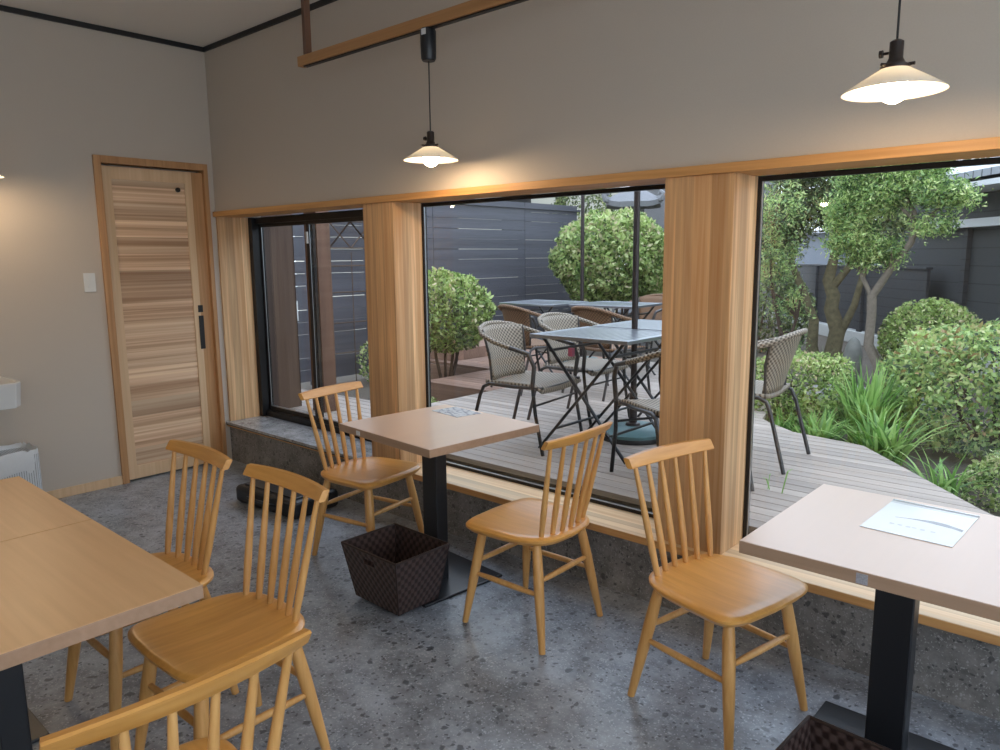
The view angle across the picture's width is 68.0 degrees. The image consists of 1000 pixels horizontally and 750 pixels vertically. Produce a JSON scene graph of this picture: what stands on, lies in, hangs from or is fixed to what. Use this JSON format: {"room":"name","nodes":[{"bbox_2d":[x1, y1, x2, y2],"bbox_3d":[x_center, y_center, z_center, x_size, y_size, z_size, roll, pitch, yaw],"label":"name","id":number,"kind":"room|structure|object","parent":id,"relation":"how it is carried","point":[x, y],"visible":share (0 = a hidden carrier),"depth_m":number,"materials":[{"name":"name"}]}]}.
{"room":"cafe","nodes":[
{"label":"cafe","id":0,"kind":"room"},
{"bbox_2d":[0,11,271,491],"bbox_3d":[-3.658,-0.537,3.741,0.190,2.950,5.360,7,12,41],"label":"wall","id":1,"kind":"structure","parent":0,"point":[69,94],"depth_m":4.65,"materials":[{"name":"paint"}]},
{"bbox_2d":[0,376,20,409],"bbox_3d":[-3.003,0.166,4.170,0.360,0.499,0.490,7,12,41],"label":"basin","id":2,"kind":"object","parent":1,"relation":"attached to","point":[10,389],"visible":1,"depth_m":4.18,"materials":[{"name":"white ceramic"}]},
{"bbox_2d":[47,476,122,498],"bbox_3d":[-3.955,0.971,3.476,0.012,0.060,4.200,7,12,41],"label":"baseboard","id":3,"kind":"structure","parent":1,"relation":"attached to","point":[115,481],"depth_m":4.85,"materials":[{"name":"brown wood"}]},
{"bbox_2d":[83,273,95,291],"bbox_3d":[-2.626,-0.592,4.748,0.012,0.120,0.070,7,12,41],"label":"light switch","id":4,"kind":"object","parent":1,"relation":"attached to","point":[89,278],"visible":1,"depth_m":4.74,"materials":[{"name":"white plastic"}]},
{"bbox_2d":[92,154,226,483],"bbox_3d":[-2.336,-0.376,5.150,0.078,2.160,0.755,7,12,41],"label":"door","id":5,"kind":"structure","parent":1,"relation":"in","point":[155,230],"depth_m":5.12,"materials":[{"name":"brown wood"}]},
{"bbox_2d":[0,0,336,51],"bbox_3d":[-1.223,-1.619,1.108,6.700,0.030,5.000,7,12,41],"label":"trim","id":6,"kind":"structure","parent":1,"relation":"attached to","point":[320,3],"depth_m":4.62,"materials":[{"name":"black"}]},
{"bbox_2d":[0,0,318,46],"bbox_3d":[-1.170,-1.703,1.155,7.100,0.120,5.560,7,12,41],"label":"ceiling","id":7,"kind":"structure","parent":0,"point":[201,23],"depth_m":4.43,"materials":[{"name":"paint"}]},
{"bbox_2d":[297,0,528,67],"bbox_3d":[-0.054,-1.722,3.023,2.700,0.453,0.044,7,12,41],"label":"hanging rail","id":8,"kind":"object","parent":7,"relation":"hanging from","point":[472,8],"visible":1,"depth_m":3.44,"materials":[{"name":"brown wood"}]},
{"bbox_2d":[404,27,457,166],"bbox_3d":[-0.317,-1.245,3.343,0.250,0.595,0.250,7,12,41],"label":"pendant lamp","id":9,"kind":"object","parent":8,"relation":"hanging from","point":[430,154],"visible":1,"depth_m":3.31,"materials":[{"name":"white glass"}]},
{"bbox_2d":[421,131,438,146],"bbox_3d":[-0.314,-1.072,3.368,0.086,0.073,0.084,7,12,41],"label":"socket","id":10,"kind":"object","parent":9,"relation":"attached to","point":[430,142],"depth_m":3.35,"materials":[{"name":"black"}]},
{"bbox_2d":[841,0,948,103],"bbox_3d":[1.021,-1.235,1.854,0.250,1.066,0.250,7,12,41],"label":"pendant lamp","id":11,"kind":"object","parent":7,"relation":"hanging from","point":[895,81],"visible":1,"depth_m":1.91,"materials":[{"name":"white glass"}]},
{"bbox_2d":[878,39,915,69],"bbox_3d":[1.027,-0.830,1.917,0.086,0.073,0.084,7,12,41],"label":"socket","id":12,"kind":"object","parent":11,"relation":"attached to","point":[896,61],"depth_m":1.90,"materials":[{"name":"black metal"}]},
{"bbox_2d":[261,214,301,424],"bbox_3d":[-2.161,-0.795,6.176,1.185,2.540,0.280,7,12,41],"label":"wall","id":13,"kind":"structure","parent":0,"point":[279,249],"depth_m":5.84,"materials":[{"name":"brown wood"}]},
{"bbox_2d":[22,460,999,749],"bbox_3d":[-1.244,1.348,1.526,7.100,0.120,5.250,7,12,41],"label":"floor","id":14,"kind":"structure","parent":0,"point":[420,678],"depth_m":2.70,"materials":[{"name":"grey concrete"}]},
{"bbox_2d":[0,442,42,489],"bbox_3d":[-2.860,0.640,4.297,0.276,0.434,0.318,7,12,41],"label":"waste bin","id":15,"kind":"object","parent":14,"relation":"on","point":[20,459],"visible":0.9,"depth_m":4.25,"materials":[{"name":"white plastic"}]},
{"bbox_2d":[0,476,90,743],"bbox_3d":[-1.736,0.804,2.295,0.700,0.720,0.700,7,12,41],"label":"dining table","id":16,"kind":"object","parent":14,"relation":"on","point":[26,509],"visible":0.55,"depth_m":2.35,"materials":[{"name":"laminate"}]},
{"bbox_2d":[0,519,203,749],"bbox_3d":[-1.212,0.873,1.833,0.700,0.720,0.700,7,12,41],"label":"dining table","id":17,"kind":"object","parent":14,"relation":"on","point":[69,585],"visible":1,"depth_m":1.79,"materials":[{"name":"laminate"}]},
{"bbox_2d":[64,439,238,749],"bbox_3d":[-1.197,0.700,2.530,0.444,0.846,0.482,7,12,41],"label":"dining chair","id":18,"kind":"object","parent":14,"relation":"on","point":[196,566],"visible":0.54,"depth_m":2.56,"materials":[{"name":"brown wood"}]},
{"bbox_2d":[39,628,311,749],"bbox_3d":[-0.641,0.877,1.395,0.482,0.846,0.444,8,13,43],"label":"dining chair","id":19,"kind":"object","parent":14,"relation":"on","point":[167,703],"visible":1,"depth_m":1.19,"materials":[{"name":"brown wood"}]},
{"bbox_2d":[127,463,330,749],"bbox_3d":[-0.795,0.750,2.196,0.444,0.846,0.482,7,12,41],"label":"dining chair","id":20,"kind":"object","parent":14,"relation":"on","point":[190,642],"visible":0.84,"depth_m":2.19,"materials":[{"name":"brown wood"}]},
{"bbox_2d":[236,479,337,518],"bbox_3d":[-1.330,0.741,4.569,0.600,0.119,0.377,6,11,37],"label":"case","id":21,"kind":"object","parent":14,"relation":"on","point":[242,490],"visible":0.54,"depth_m":4.46,"materials":[{"name":"black"}]},
{"bbox_2d":[298,381,423,555],"bbox_3d":[-0.697,0.492,3.801,0.482,0.846,0.444,5,11,32],"label":"dining chair","id":22,"kind":"object","parent":14,"relation":"on","point":[365,474],"visible":0.94,"depth_m":3.78,"materials":[{"name":"brown wood"}]},
{"bbox_2d":[341,523,449,615],"bbox_3d":[-0.459,0.858,3.271,0.381,0.256,0.311,8,12,42],"label":"woven basket","id":23,"kind":"object","parent":14,"relation":"on","point":[396,568],"visible":1,"depth_m":3.21,"materials":[{"name":"black wicker"}]},
{"bbox_2d":[339,404,538,607],"bbox_3d":[-0.289,0.587,3.564,0.652,0.720,0.700,-9,12,-42],"label":"cafe table","id":24,"kind":"object","parent":14,"relation":"on","point":[427,433],"visible":0.64,"depth_m":3.42,"materials":[{"name":"laminate"}]},
{"bbox_2d":[432,407,479,417],"bbox_3d":[-0.222,0.188,3.770,0.150,0.002,0.220,-8,12,-40],"label":"sheet","id":25,"kind":"object","parent":24,"relation":"on","point":[457,412],"visible":1,"depth_m":3.76,"materials":[{"name":"white paper"}]},
{"bbox_2d":[462,421,612,654],"bbox_3d":[0.152,0.608,3.027,0.482,0.846,0.444,7,12,40],"label":"dining chair","id":26,"kind":"object","parent":14,"relation":"on","point":[526,522],"visible":1,"depth_m":2.94,"materials":[{"name":"brown wood"}]},
{"bbox_2d":[624,438,807,749],"bbox_3d":[0.715,0.692,2.468,0.444,0.846,0.482,-7,11,-36],"label":"dining chair","id":27,"kind":"object","parent":14,"relation":"on","point":[728,592],"visible":1,"depth_m":2.46,"materials":[{"name":"brown wood"}]},
{"bbox_2d":[775,715,891,749],"bbox_3d":[0.872,1.091,1.811,0.381,0.256,0.311,8,13,44],"label":"woven basket","id":28,"kind":"object","parent":14,"relation":"on","point":[813,733],"visible":1,"depth_m":1.97,"materials":[{"name":"black wicker"}]},
{"bbox_2d":[739,484,999,749],"bbox_3d":[1.149,0.804,2.120,0.700,0.720,0.676,7,12,41],"label":"cafe table","id":29,"kind":"object","parent":14,"relation":"on","point":[821,533],"visible":0.88,"depth_m":2.08,"materials":[{"name":"laminate"}]},
{"bbox_2d":[860,499,979,546],"bbox_3d":[1.232,0.428,2.173,0.236,0.004,0.316,8,13,43],"label":"menu sheet","id":30,"kind":"object","parent":29,"relation":"on","point":[945,527],"visible":1,"depth_m":2.16,"materials":[{"name":"white paper"}]},
{"bbox_2d":[204,0,999,720],"bbox_3d":[0.566,-0.508,3.299,6.700,2.950,0.391,7,12,41],"label":"wall","id":31,"kind":"structure","parent":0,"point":[531,90],"depth_m":3.08,"materials":[{"name":"paint"}]},
{"bbox_2d":[248,209,371,441],"bbox_3d":[-1.208,-0.350,5.109,1.700,1.500,0.100,7,12,41],"label":"window","id":32,"kind":"structure","parent":31,"relation":"attached to","point":[256,226],"depth_m":5.49,"materials":[{"name":"black metal"}]},
{"bbox_2d":[421,184,664,517],"bbox_3d":[0.190,-0.150,3.773,1.665,1.500,0.027,7,12,41],"label":"window","id":33,"kind":"structure","parent":31,"relation":"attached to","point":[657,186],"depth_m":3.99,"materials":[{"name":"black metal"}]},
{"bbox_2d":[742,157,999,537],"bbox_3d":[1.954,0.082,2.215,2.485,1.500,0.027,7,12,41],"label":"window","id":34,"kind":"structure","parent":31,"relation":"attached to","point":[994,160],"depth_m":2.93,"materials":[{"name":"black metal"}]},
{"label":"outside","id":35,"kind":"structure","parent":0,"visible":0},
{"bbox_2d":[301,308,999,533],"bbox_3d":[8.029,-0.385,11.539,25.000,0.160,21.640,7,12,41],"label":"ground","id":36,"kind":"structure","parent":35,"point":[951,460],"depth_m":5.46,"materials":[{"name":"soil"}]},
{"bbox_2d":[329,221,366,383],"bbox_3d":[-1.710,-0.879,8.636,0.026,1.920,0.622,7,12,41],"label":"trellis","id":37,"kind":"object","parent":36,"relation":"on","point":[334,228],"visible":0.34,"depth_m":8.56,"materials":[{"name":"black metal"}]},
{"bbox_2d":[356,341,368,381],"bbox_3d":[-1.356,-0.159,8.614,0.601,0.602,0.650,7,12,41],"label":"shrub","id":38,"kind":"object","parent":36,"relation":"on","point":[363,366],"visible":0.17,"depth_m":8.53,"materials":[{"name":"green plant"}]},
{"bbox_2d":[292,199,579,384],"bbox_3d":[-1.052,-1.173,9.527,0.130,2.227,6.900,7,12,41],"label":"fence","id":39,"kind":"object","parent":36,"relation":"on","point":[477,251],"visible":0.2,"depth_m":10.10,"materials":[{"name":"grey wood"}]},
{"bbox_2d":[295,187,618,329],"bbox_3d":[-0.907,-3.683,16.109,5.800,5.200,5.800,7,12,41],"label":"house","id":40,"kind":"structure","parent":36,"relation":"on","point":[541,200],"depth_m":14.61,"materials":[{"name":"black metal"}]},
{"bbox_2d":[428,266,497,377],"bbox_3d":[-0.585,-0.456,7.766,1.161,1.353,1.016,7,12,41],"label":"round shrub","id":41,"kind":"object","parent":36,"relation":"on","point":[454,285],"visible":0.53,"depth_m":7.44,"materials":[{"name":"green plant"}]},
{"bbox_2d":[551,188,614,269],"bbox_3d":[1.522,-2.280,13.614,1.190,3.060,1.292,-7,11,-36],"label":"shrub","id":42,"kind":"object","parent":36,"relation":"on","point":[559,200],"visible":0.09,"depth_m":13.22,"materials":[{"name":"green plant"}]},
{"bbox_2d":[547,207,663,322],"bbox_3d":[1.582,-1.291,10.436,1.819,2.119,1.854,-8,12,-39],"label":"round shrub","id":43,"kind":"object","parent":36,"relation":"on","point":[606,281],"visible":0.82,"depth_m":9.82,"materials":[{"name":"green plant"}]},
{"bbox_2d":[430,363,784,421],"bbox_3d":[0.989,0.346,6.198,7.480,0.219,4.215,7,12,41],"label":"skirt","id":44,"kind":"object","parent":36,"relation":"on","point":[441,393],"visible":0.02,"depth_m":7.11,"materials":[{"name":"brown wood"}]},
{"bbox_2d":[430,349,621,392],"bbox_3d":[-0.237,-0.126,8.431,2.615,0.030,2.514,7,12,41],"label":"extension","id":45,"kind":"object","parent":44,"relation":"on","point":[473,382],"visible":0.22,"depth_m":7.51,"materials":[{"name":"brown wood"}]},
{"bbox_2d":[430,339,487,360],"bbox_3d":[-0.495,-0.349,9.331,1.000,0.130,1.250,7,12,41],"label":"step platform","id":46,"kind":"object","parent":45,"relation":"on","point":[480,351],"visible":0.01,"depth_m":8.77,"materials":[{"name":"brown wood"}]},
{"bbox_2d":[499,299,588,372],"bbox_3d":[0.459,-0.398,7.732,0.700,0.726,0.620,7,12,39],"label":"folding table","id":47,"kind":"object","parent":45,"relation":"on","point":[546,303],"visible":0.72,"depth_m":7.59,"materials":[{"name":"black metal"}]},
{"bbox_2d":[562,190,596,361],"bbox_3d":[0.888,-1.248,8.001,0.440,2.300,0.440,7,12,41],"label":"umbrella stand","id":48,"kind":"object","parent":45,"relation":"on","point":[582,196],"visible":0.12,"depth_m":7.98,"materials":[{"name":"black metal"}]},
{"bbox_2d":[289,362,993,532],"bbox_3d":[1.375,0.271,5.849,6.499,0.030,4.224,7,12,41],"label":"deck","id":49,"kind":"object","parent":44,"relation":"on","point":[830,462],"visible":0.32,"depth_m":4.40,"materials":[{"name":"wood"}]},
{"bbox_2d":[303,211,336,412],"bbox_3d":[-1.394,-0.900,5.681,0.160,2.390,0.120,7,12,41],"label":"pillar","id":50,"kind":"structure","parent":49,"relation":"on","point":[322,236],"depth_m":5.69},
{"bbox_2d":[475,320,582,455],"bbox_3d":[0.167,0.050,4.770,0.577,0.778,0.600,5,11,33],"label":"rattan armchair","id":51,"kind":"object","parent":49,"relation":"on","point":[505,344],"visible":0.98,"depth_m":4.80,"materials":[{"name":"grey wicker"}]},
{"bbox_2d":[490,304,573,395],"bbox_3d":[0.285,-0.259,6.690,0.577,0.778,0.600,-6,10,-30],"label":"rattan armchair","id":52,"kind":"object","parent":49,"relation":"on","point":[511,313],"visible":0.56,"depth_m":6.45,"materials":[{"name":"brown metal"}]},
{"bbox_2d":[527,312,628,427],"bbox_3d":[0.580,-0.059,5.420,0.577,0.778,0.600,7,12,39],"label":"rattan armchair","id":53,"kind":"object","parent":49,"relation":"on","point":[550,321],"visible":0.7,"depth_m":5.45,"materials":[{"name":"grey wicker"}]},
{"bbox_2d":[529,326,661,463],"bbox_3d":[0.651,0.101,4.601,0.700,0.726,0.620,7,12,41],"label":"folding table","id":54,"kind":"object","parent":49,"relation":"on","point":[594,335],"visible":0.83,"depth_m":4.49,"materials":[{"name":"black metal"}]},
{"bbox_2d":[561,306,650,401],"bbox_3d":[0.920,-0.222,6.418,0.577,0.778,0.600,-7,11,-36],"label":"rattan armchair","id":55,"kind":"object","parent":49,"relation":"on","point":[597,315],"visible":0.52,"depth_m":6.19,"materials":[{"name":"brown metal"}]},
{"bbox_2d":[569,301,661,380],"bbox_3d":[1.145,-0.346,7.364,0.700,0.726,0.620,7,12,39],"label":"folding table","id":56,"kind":"object","parent":49,"relation":"on","point":[599,304],"visible":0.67,"depth_m":7.23,"materials":[{"name":"black metal"}]},
{"bbox_2d":[599,191,655,445],"bbox_3d":[0.865,-0.723,4.721,0.440,2.300,0.440,7,12,41],"label":"umbrella stand","id":57,"kind":"object","parent":49,"relation":"on","point":[646,435],"visible":0.61,"depth_m":4.72,"materials":[{"name":"black metal"}]},
{"bbox_2d":[593,319,661,423],"bbox_3d":[1.097,0.018,5.095,0.700,0.726,0.620,7,12,41],"label":"folding table","id":58,"kind":"object","parent":49,"relation":"on","point":[656,325],"visible":0.35,"depth_m":5.01,"materials":[{"name":"black metal"}]},
{"bbox_2d":[612,294,662,368],"bbox_3d":[1.547,-0.464,7.894,0.577,0.778,0.600,-8,12,-40],"label":"rattan armchair","id":59,"kind":"object","parent":49,"relation":"on","point":[656,313],"visible":0.14,"depth_m":8.04,"materials":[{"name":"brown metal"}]},
{"bbox_2d":[609,349,753,490],"bbox_3d":[0.949,0.183,3.890,0.600,0.778,0.577,-4,10,-18],"label":"rattan armchair","id":60,"kind":"object","parent":49,"relation":"on","point":[651,407],"visible":0.3,"depth_m":3.90,"materials":[{"name":"grey wicker"}]},
{"bbox_2d":[755,328,810,474],"bbox_3d":[1.475,0.103,4.355,0.577,0.778,0.600,6,11,36],"label":"rattan armchair","id":61,"kind":"object","parent":49,"relation":"on","point":[781,350],"visible":0.62,"depth_m":4.11,"materials":[{"name":"grey wicker"}]},
{"bbox_2d":[781,469,791,493],"bbox_3d":[1.459,0.539,3.768,0.008,0.102,0.131,7,12,41],"label":"sprig","id":62,"kind":"object","parent":49,"relation":"on","point":[791,469],"visible":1,"depth_m":3.75,"materials":[{"name":"green plant"}]},
{"bbox_2d":[601,186,633,209],"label":"stone lantern","id":63,"kind":"object","parent":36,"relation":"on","point":[623,200],"depth_m":11.56,"materials":[{"name":"stone"}]},
{"bbox_2d":[613,309,631,322],"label":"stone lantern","id":64,"kind":"object","parent":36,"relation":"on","point":[619,311],"depth_m":11.94,"materials":[{"name":"stone"}]},
{"bbox_2d":[640,189,664,211],"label":"stone lantern","id":65,"kind":"object","parent":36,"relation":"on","point":[648,200],"depth_m":11.47,"materials":[{"name":"stone"}]},
{"bbox_2d":[640,175,777,327],"bbox_3d":[4.174,-2.699,15.345,2.980,3.400,0.200,7,12,41],"label":"wall","id":66,"kind":"structure","parent":36,"relation":"on","point":[658,214],"depth_m":15.77,"materials":[{"name":"stone"}]},
{"bbox_2d":[757,256,817,352],"bbox_3d":[3.885,-1.045,11.143,1.704,1.518,1.346,7,12,41],"label":"shrub","id":67,"kind":"object","parent":36,"relation":"on","point":[788,324],"visible":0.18,"depth_m":10.67,"materials":[{"name":"green plant"}]},
{"bbox_2d":[755,408,820,432],"bbox_3d":[2.106,0.380,5.497,0.657,0.352,0.626,7,12,41],"label":"clump","id":68,"kind":"object","parent":36,"relation":"on","point":[781,420],"visible":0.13,"depth_m":5.43,"materials":[{"name":"green plant"}]},
{"bbox_2d":[759,173,816,353],"bbox_3d":[3.140,-1.104,8.373,0.781,2.356,0.760,-2,9,-11],"label":"tree","id":69,"kind":"object","parent":36,"relation":"on","point":[774,252],"visible":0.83,"depth_m":8.29,"materials":[{"name":"green plant"}]},
{"bbox_2d":[754,350,855,438],"bbox_3d":[2.343,0.168,5.791,0.734,0.701,0.780,7,12,41],"label":"clipped shrub","id":70,"kind":"object","parent":36,"relation":"on","point":[802,359],"visible":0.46,"depth_m":5.57,"materials":[{"name":"green plant"}]},
{"bbox_2d":[774,397,838,424],"bbox_3d":[2.776,0.349,6.319,1.072,0.318,0.483,7,12,41],"label":"groundcover","id":71,"kind":"object","parent":36,"relation":"on","point":[804,406],"visible":0.03,"depth_m":6.32,"materials":[{"name":"green plant"}]},
{"bbox_2d":[772,405,870,441],"bbox_3d":[2.297,0.401,5.196,0.723,0.401,0.742,7,12,41],"label":"clump","id":72,"kind":"object","parent":36,"relation":"on","point":[825,424],"visible":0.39,"depth_m":5.21,"materials":[{"name":"green plant"}]},
{"bbox_2d":[790,349,866,384],"bbox_3d":[3.531,-0.083,7.967,0.863,0.458,0.778,7,12,41],"label":"clump","id":73,"kind":"object","parent":36,"relation":"on","point":[812,349],"visible":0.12,"depth_m":8.03,"materials":[{"name":"green plant"}]},
{"bbox_2d":[786,230,885,265],"bbox_3d":[8.414,-2.144,15.795,2.400,1.960,8.400,0,9,1],"label":"garden shed","id":74,"kind":"object","parent":36,"relation":"on","point":[812,256],"visible":0.04,"depth_m":17.44,"materials":[{"name":"grey"}]},
{"bbox_2d":[796,384,881,411],"bbox_3d":[3.086,0.233,6.765,0.810,0.313,0.634,7,12,41],"label":"rock","id":75,"kind":"object","parent":36,"relation":"on","point":[815,386],"visible":0.04,"depth_m":6.69,"materials":[{"name":"grey stone"}]},
{"bbox_2d":[761,170,923,374],"bbox_3d":[3.883,-1.411,8.750,2.231,2.888,1.186,7,12,41],"label":"tree","id":76,"kind":"object","parent":36,"relation":"on","point":[837,326],"visible":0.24,"depth_m":8.72,"materials":[{"name":"green plant"}]},
{"bbox_2d":[844,337,862,383],"bbox_3d":[3.930,-0.105,8.262,0.201,0.638,0.224,7,12,41],"label":"rock","id":77,"kind":"object","parent":36,"relation":"on","point":[853,349],"visible":0.48,"depth_m":8.16,"materials":[{"name":"grey stone"}]},
{"bbox_2d":[813,358,932,443],"bbox_3d":[2.618,0.221,5.327,0.830,0.711,0.793,7,12,41],"label":"clump","id":78,"kind":"object","parent":36,"relation":"on","point":[873,395],"visible":0.57,"depth_m":5.30,"materials":[{"name":"green plant"}]},
{"bbox_2d":[771,263,999,378],"bbox_3d":[5.743,-0.704,9.239,0.222,1.240,14.500,0,9,1],"label":"fence","id":79,"kind":"object","parent":36,"relation":"on","point":[910,283],"visible":0.2,"depth_m":11.64,"materials":[{"name":"wood"}]},
{"bbox_2d":[807,396,968,465],"bbox_3d":[2.524,0.395,4.892,0.922,0.506,0.913,7,12,41],"label":"clump","id":80,"kind":"object","parent":36,"relation":"on","point":[881,443],"visible":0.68,"depth_m":4.84,"materials":[{"name":"green plant"}]},
{"bbox_2d":[864,374,917,439],"bbox_3d":[2.990,0.230,5.776,0.505,0.543,0.546,4,10,26],"label":"clump","id":81,"kind":"object","parent":36,"relation":"on","point":[893,418],"visible":0.04,"depth_m":5.69,"materials":[{"name":"green plant"}]},
{"bbox_2d":[813,160,992,393],"bbox_3d":[3.674,-0.919,6.973,1.511,2.434,0.744,7,12,41],"label":"tree","id":82,"kind":"object","parent":36,"relation":"on","point":[890,189],"visible":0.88,"depth_m":6.91,"materials":[{"name":"green plant"}]},
{"bbox_2d":[905,397,936,417],"bbox_3d":[3.693,0.318,6.570,0.357,0.290,0.451,7,12,41],"label":"rock","id":83,"kind":"object","parent":36,"relation":"on","point":[911,397],"visible":0.05,"depth_m":6.41,"materials":[{"name":"grey stone"}]},
{"bbox_2d":[877,297,983,392],"bbox_3d":[4.067,-0.222,7.028,0.904,1.043,0.930,4,10,28],"label":"clipped shrub","id":84,"kind":"object","parent":36,"relation":"on","point":[933,307],"visible":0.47,"depth_m":6.87,"materials":[{"name":"green plant"}]},
{"bbox_2d":[874,318,999,459],"bbox_3d":[3.543,0.080,5.314,1.486,1.003,1.314,7,12,41],"label":"leafy shrub","id":85,"kind":"object","parent":36,"relation":"on","point":[953,336],"visible":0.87,"depth_m":5.19,"materials":[{"name":"green plant"}]},
{"bbox_2d":[886,157,999,356],"bbox_3d":[7.461,-1.372,6.567,4.350,3.370,9.900,0,9,1],"label":"house","id":86,"kind":"structure","parent":36,"relation":"on","point":[966,267],"depth_m":9.29,"materials":[{"name":"white"}]},
{"bbox_2d":[888,444,999,496],"bbox_3d":[2.482,0.572,4.300,0.600,0.344,0.696,-4,10,-21],"label":"clump","id":87,"kind":"object","parent":36,"relation":"on","point":[948,484],"visible":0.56,"depth_m":4.23,"materials":[{"name":"green plant"}]},
{"bbox_2d":[957,447,999,512],"bbox_3d":[3.186,0.675,4.261,0.965,0.604,1.060,7,12,41],"label":"leafy shrub","id":88,"kind":"object","parent":36,"relation":"on","point":[993,459],"visible":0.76,"depth_m":4.30,"materials":[{"name":"green plant"}]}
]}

